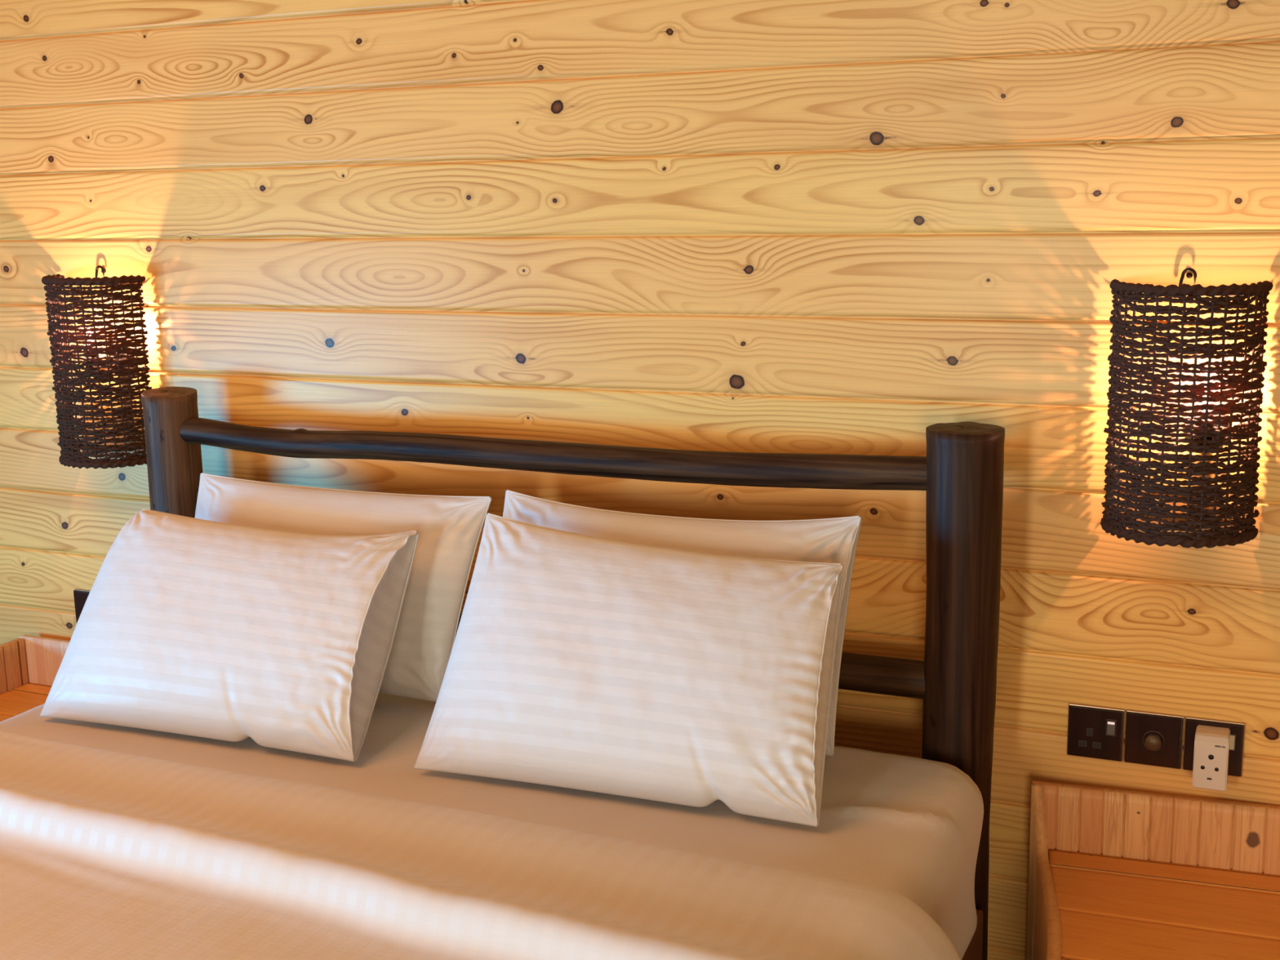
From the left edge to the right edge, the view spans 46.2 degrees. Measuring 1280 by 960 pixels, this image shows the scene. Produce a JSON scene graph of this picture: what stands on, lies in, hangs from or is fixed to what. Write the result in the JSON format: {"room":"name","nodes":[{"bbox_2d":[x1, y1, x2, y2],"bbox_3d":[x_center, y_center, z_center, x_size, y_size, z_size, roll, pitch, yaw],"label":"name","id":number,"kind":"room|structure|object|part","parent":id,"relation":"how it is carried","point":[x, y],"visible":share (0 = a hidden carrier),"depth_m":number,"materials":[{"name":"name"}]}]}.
{"room":"hotel room","nodes":[
{"label":"hotel room","id":0,"kind":"room"},
{"bbox_2d":[0,0,1279,959],"bbox_3d":[0.035,-0.416,2.542,5.200,2.695,0.050,4,12,23],"label":"wall","id":1,"kind":"structure","parent":0,"point":[843,227],"depth_m":2.50,"materials":[{"name":"brown wood"}]},
{"bbox_2d":[73,588,90,622],"bbox_3d":[-1.166,0.277,3.184,0.086,0.086,0.015,4,12,23],"label":"power socket","id":2,"kind":"object","parent":1,"relation":"attached to","point":[80,596],"visible":0.13,"depth_m":3.19,"materials":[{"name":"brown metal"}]},
{"bbox_2d":[41,265,151,468],"bbox_3d":[-1.093,-0.226,2.987,0.225,0.394,0.124,4,12,23],"label":"wall lamp","id":3,"kind":"object","parent":1,"relation":"attached to","point":[120,357],"visible":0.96,"depth_m":2.95,"materials":[{"name":"brown wicker"}]},
{"bbox_2d":[1066,702,1124,761],"bbox_3d":[0.719,0.400,2.369,0.086,0.086,0.015,4,12,23],"label":"power socket","id":4,"kind":"object","parent":1,"relation":"attached to","point":[1094,731],"visible":1,"depth_m":2.37,"materials":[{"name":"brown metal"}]},
{"bbox_2d":[1105,719,1116,736],"bbox_3d":[0.739,0.389,2.355,0.016,0.027,0.002,4,12,23],"label":"switch","id":5,"kind":"object","parent":4,"relation":"attached to","point":[1110,724],"depth_m":2.35,"materials":[{"name":"grey plastic"}]},
{"bbox_2d":[1124,709,1184,768],"bbox_3d":[0.797,0.405,2.331,0.086,0.086,0.023,4,12,23],"label":"dimmer switch","id":6,"kind":"object","parent":1,"relation":"attached to","point":[1152,739],"visible":1,"depth_m":2.33,"materials":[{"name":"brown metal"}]},
{"bbox_3d":[0.796,0.407,2.327,0.025,0.025,0.013,4,12,23],"label":"knob","id":7,"kind":"part","parent":6,"relation":"part of","materials":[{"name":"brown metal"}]},
{"bbox_2d":[1100,267,1273,548],"bbox_3d":[0.785,-0.106,2.175,0.224,0.395,0.124,4,12,23],"label":"wall lamp","id":8,"kind":"object","parent":1,"relation":"attached to","point":[1206,426],"visible":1,"depth_m":2.14,"materials":[{"name":"brown wicker"}]},
{"bbox_2d":[1182,715,1244,776],"bbox_3d":[0.879,0.410,2.300,0.086,0.086,0.015,4,12,23],"label":"power socket","id":9,"kind":"object","parent":1,"relation":"attached to","point":[1237,729],"visible":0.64,"depth_m":2.29,"materials":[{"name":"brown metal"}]},
{"bbox_2d":[1191,724,1230,791],"bbox_3d":[0.867,0.422,2.276,0.048,0.083,0.051,4,12,23],"label":"plug adapter","id":10,"kind":"object","parent":9,"relation":"attached to","point":[1211,744],"visible":1,"depth_m":2.25,"materials":[{"name":"beige plastic"}]},
{"bbox_2d":[1229,733,1236,751],"bbox_3d":[0.899,0.399,2.286,0.016,0.027,0.002,4,12,23],"label":"switch","id":11,"kind":"object","parent":9,"relation":"attached to","point":[1233,743],"depth_m":2.28,"materials":[{"name":"white plastic"}]},
{"bbox_3d":[-0.776,1.333,0.925,5.400,0.060,4.250,4,12,23],"label":"floor","id":12,"kind":"structure","parent":0,"visible":0},
{"bbox_2d":[0,635,70,721],"bbox_3d":[-1.213,0.638,3.023,0.431,0.512,0.422,4,12,23],"label":"nightstand","id":13,"kind":"object","parent":12,"relation":"on","point":[29,664],"visible":0.04,"depth_m":3.20,"materials":[{"name":"brown wood"}]},
{"bbox_3d":[-1.406,0.628,3.096,0.018,0.510,0.403,4,12,23],"label":"panel","id":14,"kind":"part","parent":13,"relation":"part of","materials":[{"name":"brown wood"}]},
{"bbox_3d":[-1.133,0.551,3.195,0.430,0.412,0.018,4,12,23],"label":"panel","id":15,"kind":"part","parent":13,"relation":"part of","materials":[{"name":"brown wood"}]},
{"bbox_2d":[140,386,1004,959],"bbox_3d":[-0.595,0.588,1.742,1.620,1.078,2.137,4,12,23],"label":"headboard","id":16,"kind":"object","parent":12,"relation":"on","point":[961,473],"visible":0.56,"depth_m":2.33,"materials":[{"name":"brown wood"}]},
{"bbox_3d":[-0.882,0.357,2.949,0.110,1.078,0.107,4,12,23],"label":"post","id":17,"kind":"part","parent":16,"relation":"part of","materials":[{"name":"brown wood"}]},
{"bbox_2d":[0,693,983,959],"bbox_3d":[-0.594,0.674,1.707,1.606,0.266,1.984,4,12,23],"label":"mattress","id":18,"kind":"object","parent":16,"relation":"on","point":[911,827],"visible":0.23,"depth_m":2.12,"materials":[{"name":"white fabric"}]},
{"bbox_2d":[39,508,418,761],"bbox_3d":[-0.667,0.237,2.451,0.610,0.306,0.267,4,12,23],"label":"pillow","id":19,"kind":"object","parent":18,"relation":"on","point":[185,625],"visible":1,"depth_m":2.38,"materials":[{"name":"white fabric"}]},
{"bbox_2d":[194,472,492,702],"bbox_3d":[-0.559,0.184,2.608,0.622,0.340,0.156,4,12,23],"label":"pillow","id":20,"kind":"object","parent":18,"relation":"on","point":[449,528],"visible":0.5,"depth_m":2.52,"materials":[{"name":"white fabric"}]},
{"bbox_2d":[0,729,960,959],"bbox_3d":[-0.729,0.696,1.423,1.841,0.311,1.631,4,12,23],"label":"duvet","id":21,"kind":"object","parent":18,"relation":"on","point":[105,855],"visible":1,"depth_m":1.80,"materials":[{"name":"white fabric"}]},
{"bbox_2d":[413,512,844,826],"bbox_3d":[-0.010,0.259,2.177,0.619,0.340,0.245,4,12,23],"label":"pillow","id":22,"kind":"object","parent":18,"relation":"on","point":[576,661],"visible":1,"depth_m":2.12,"materials":[{"name":"white fabric"}]},
{"bbox_2d":[502,489,862,756],"bbox_3d":[0.021,0.218,2.353,0.630,0.349,0.154,4,12,23],"label":"pillow","id":23,"kind":"object","parent":18,"relation":"on","point":[834,540],"visible":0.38,"depth_m":2.31,"materials":[{"name":"white fabric"}]},
{"bbox_3d":[-0.199,-0.046,2.561,1.481,0.067,0.065,4,12,23],"label":"rail","id":24,"kind":"part","parent":16,"relation":"part of","materials":[{"name":"brown wood"}]},
{"bbox_3d":[-0.192,0.272,2.623,1.481,0.065,0.069,4,12,23],"label":"rail","id":25,"kind":"part","parent":16,"relation":"part of","materials":[{"name":"brown wood"}]},
{"bbox_3d":[0.499,0.447,2.352,0.116,1.074,0.115,4,12,23],"label":"post","id":26,"kind":"part","parent":16,"relation":"part of","materials":[{"name":"brown wood"}]},
{"bbox_3d":[0.112,0.914,1.432,0.036,0.128,2.025,4,12,23],"label":"rail","id":27,"kind":"part","parent":16,"relation":"part of","materials":[{"name":"brown wood"}]},
{"bbox_2d":[1026,780,1279,959],"bbox_3d":[0.793,0.775,2.139,0.501,0.500,0.469,3,12,18],"label":"nightstand","id":28,"kind":"object","parent":12,"relation":"on","point":[1114,874],"visible":1,"depth_m":2.27,"materials":[{"name":"brown wood"}]},
{"bbox_3d":[0.596,0.765,2.212,0.032,0.500,0.422,1,11,12],"label":"panel","id":29,"kind":"part","parent":28,"relation":"part of","materials":[{"name":"brown wood"}]},
{"bbox_3d":[0.864,0.685,2.338,0.501,0.396,0.019,3,12,18],"label":"panel","id":30,"kind":"part","parent":28,"relation":"part of","materials":[{"name":"brown wood"}]}
]}

